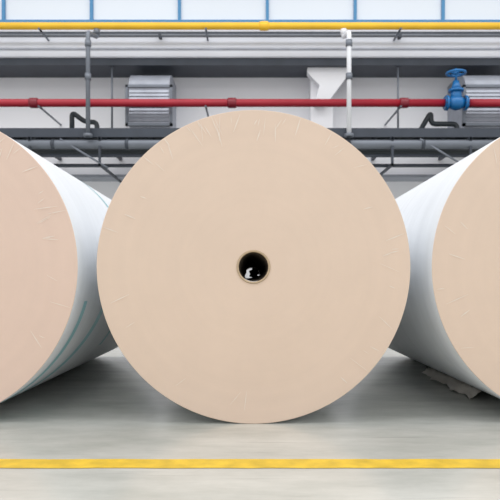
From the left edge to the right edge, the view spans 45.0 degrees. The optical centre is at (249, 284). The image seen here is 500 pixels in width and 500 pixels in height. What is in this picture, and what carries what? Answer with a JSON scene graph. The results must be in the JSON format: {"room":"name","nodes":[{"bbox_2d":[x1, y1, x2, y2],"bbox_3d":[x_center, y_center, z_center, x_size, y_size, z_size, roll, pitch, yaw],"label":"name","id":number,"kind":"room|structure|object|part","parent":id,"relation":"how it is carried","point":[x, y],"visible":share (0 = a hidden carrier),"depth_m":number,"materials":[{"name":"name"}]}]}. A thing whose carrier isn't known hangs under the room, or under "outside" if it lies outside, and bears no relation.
{"room":"paper mill warehouse","nodes":[
{"label":"paper mill warehouse","id":0,"kind":"room"},
{"bbox_2d":[0,347,499,499],"bbox_3d":[0.000,0.625,2.600,18.000,0.100,13.200,0,0,0],"label":"floor","id":1,"kind":"structure","parent":0,"point":[101,407],"depth_m":2.25,"materials":[{"name":"grey concrete"}]},
{"bbox_2d":[0,132,117,402],"bbox_3d":[-1.363,-0.075,3.674,1.301,1.300,2.353,0,0,0],"label":"paper roll","id":2,"kind":"object","parent":1,"relation":"on","point":[53,322],"visible":0.74,"depth_m":2.50,"materials":[{"name":"paper"}]},
{"bbox_2d":[0,459,499,467],"bbox_3d":[0.000,0.573,1.941,12.000,0.001,0.102,0,0,0],"label":"floor marking","id":3,"kind":"object","parent":1,"relation":"on","point":[4,463],"depth_m":1.94,"materials":[{"name":"paint"}]},
{"bbox_2d":[97,110,409,423],"bbox_3d":[0.015,-0.075,3.674,1.300,1.300,2.353,0,0,0],"label":"paper roll","id":4,"kind":"object","parent":1,"relation":"on","point":[286,198],"visible":1,"depth_m":2.50,"materials":[{"name":"paper"}]},
{"bbox_2d":[309,79,332,127],"bbox_3d":[1.037,-1.257,8.860,0.320,3.665,0.280,0,0,0],"label":"column","id":5,"kind":"structure","parent":1,"relation":"on","point":[323,116],"depth_m":8.72,"materials":[{"name":"white concrete"}]},
{"bbox_2d":[388,137,499,398],"bbox_3d":[1.403,-0.075,3.674,1.300,1.300,2.353,0,0,0],"label":"paper roll","id":6,"kind":"object","parent":1,"relation":"on","point":[449,324],"visible":0.79,"depth_m":2.50,"materials":[{"name":"paper"}]},
{"bbox_3d":[-6.050,-1.257,8.860,0.320,3.665,0.280,0,0,0],"label":"column","id":7,"kind":"structure","parent":1,"relation":"on","visible":0},
{"bbox_2d":[0,58,499,77],"bbox_3d":[0.000,-3.140,8.745,18.000,0.100,0.510,0,0,0],"label":"steel beam","id":8,"kind":"structure","parent":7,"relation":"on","point":[9,67],"depth_m":8.54,"materials":[{"name":"metal"}]},
{"bbox_2d":[108,66,115,127],"bbox_3d":[-1.954,-2.609,8.550,0.100,0.983,0.080,0,0,0],"label":"rod","id":9,"kind":"object","parent":8,"relation":"hanging from","point":[111,67],"visible":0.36,"depth_m":8.54,"materials":[{"name":"metal"}]},
{"bbox_3d":[-1.954,-2.619,8.550,0.028,0.963,0.028,0,0,0],"label":"rod","id":10,"kind":"part","parent":9,"relation":"part of","materials":[{"name":"metal"}]},
{"bbox_2d":[394,66,401,127],"bbox_3d":[2.095,-2.609,8.550,0.100,0.983,0.080,0,0,0],"label":"rod","id":11,"kind":"object","parent":8,"relation":"hanging from","point":[397,67],"visible":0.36,"depth_m":8.54,"materials":[{"name":"metal"}]},
{"bbox_3d":[2.095,-2.619,8.550,0.028,0.963,0.028,0,0,0],"label":"rod","id":12,"kind":"part","parent":11,"relation":"part of","materials":[{"name":"metal"}]},
{"bbox_2d":[0,30,499,281],"bbox_3d":[0.000,-2.675,9.100,18.000,6.500,0.200,0,0,0],"label":"wall","id":13,"kind":"structure","parent":0,"point":[10,88],"depth_m":9.00,"materials":[{"name":"paint"}]},
{"bbox_2d":[125,75,175,127],"bbox_3d":[-1.380,-2.564,8.613,0.641,0.785,0.775,0,0,0],"label":"ventilation duct","id":14,"kind":"object","parent":13,"relation":"attached to","point":[139,86],"visible":0.82,"depth_m":8.25,"materials":[{"name":"metal"}]},
{"bbox_2d":[0,0,499,19],"bbox_3d":[0.000,-4.872,8.985,18.000,1.906,0.030,0,0,0],"label":"glazing","id":15,"kind":"object","parent":13,"relation":"attached to","point":[15,9],"visible":1,"depth_m":8.97,"materials":[{"name":"glass"}]},
{"bbox_2d":[0,0,499,21],"bbox_3d":[0.000,-4.847,8.945,18.000,1.956,0.050,0,0,0],"label":"window","id":16,"kind":"structure","parent":13,"relation":"in","point":[0,20],"depth_m":8.92,"materials":[{"name":"metal"}]},
{"bbox_2d":[0,112,499,182],"bbox_3d":[0.000,-1.929,8.352,17.800,0.886,1.296,0,0,0],"label":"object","id":17,"kind":"object","parent":13,"relation":"attached to","point":[57,143],"visible":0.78,"depth_m":7.75,"materials":[{"name":"metal"}]},
{"bbox_2d":[0,32,499,57],"bbox_3d":[0.000,-3.362,8.710,18.000,0.344,0.580,0,0,0],"label":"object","id":18,"kind":"structure","parent":13,"relation":"attached to","point":[5,42],"depth_m":8.45,"materials":[{"name":"paint"}]},
{"bbox_2d":[0,21,499,40],"bbox_3d":[0.000,-3.473,8.244,17.800,0.122,0.410,0,0,0],"label":"gas pipe","id":19,"kind":"object","parent":18,"relation":"attached to","point":[262,25],"visible":1,"depth_m":8.06,"materials":[{"name":"metal"}]},
{"bbox_2d":[83,28,99,137],"bbox_3d":[-2.054,-2.651,7.873,0.112,1.548,0.538,0,0,0],"label":"pipe","id":20,"kind":"object","parent":19,"relation":"attached to","point":[96,33],"visible":1,"depth_m":7.64,"materials":[{"name":"metal"}]},
{"bbox_2d":[340,28,353,137],"bbox_3d":[1.256,-2.651,7.872,0.120,1.548,0.545,0,0,0],"label":"pipe","id":21,"kind":"object","parent":19,"relation":"attached to","point":[344,33],"visible":1,"depth_m":7.63,"materials":[{"name":"white metal"}]},
{"bbox_2d":[0,48,499,49],"bbox_3d":[0.000,-3.302,8.440,18.000,0.025,0.020,0,0,0],"label":"ledge","id":22,"kind":"object","parent":18,"relation":"attached to","point":[0,48],"visible":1,"depth_m":8.43,"materials":[{"name":"white metal"}]},
{"bbox_2d":[0,33,499,39],"bbox_3d":[0.000,-3.449,8.375,17.600,0.060,0.090,0,0,0],"label":"conduit","id":23,"kind":"object","parent":18,"relation":"attached to","point":[159,35],"visible":0.96,"depth_m":8.33,"materials":[{"name":"metal"}]},
{"bbox_2d":[0,98,499,125],"bbox_3d":[0.000,-2.441,8.516,17.800,0.135,0.967,0,0,0],"label":"pipe","id":24,"kind":"object","parent":13,"relation":"attached to","point":[31,102],"visible":0.97,"depth_m":8.05,"materials":[{"name":"metal"}]},
{"bbox_2d":[443,68,469,110],"bbox_3d":[2.763,-2.621,8.100,0.310,0.560,0.274,0,0,0],"label":"valve","id":25,"kind":"object","parent":24,"relation":"attached to","point":[455,101],"visible":0.98,"depth_m":8.04,"materials":[{"name":"metal"}]},
{"bbox_2d":[448,75,499,127],"bbox_3d":[3.251,-2.564,8.613,0.696,0.785,0.775,0,0,0],"label":"ventilation duct","id":26,"kind":"object","parent":13,"relation":"attached to","point":[475,86],"visible":0.72,"depth_m":8.25,"materials":[{"name":"metal"}]},
{"bbox_2d":[307,67,346,98],"bbox_3d":[1.117,-2.830,8.650,0.600,0.520,0.140,0,0,0],"label":"column bracket","id":27,"kind":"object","parent":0,"point":[328,80],"depth_m":8.58,"materials":[{"name":"white concrete"}]}
]}

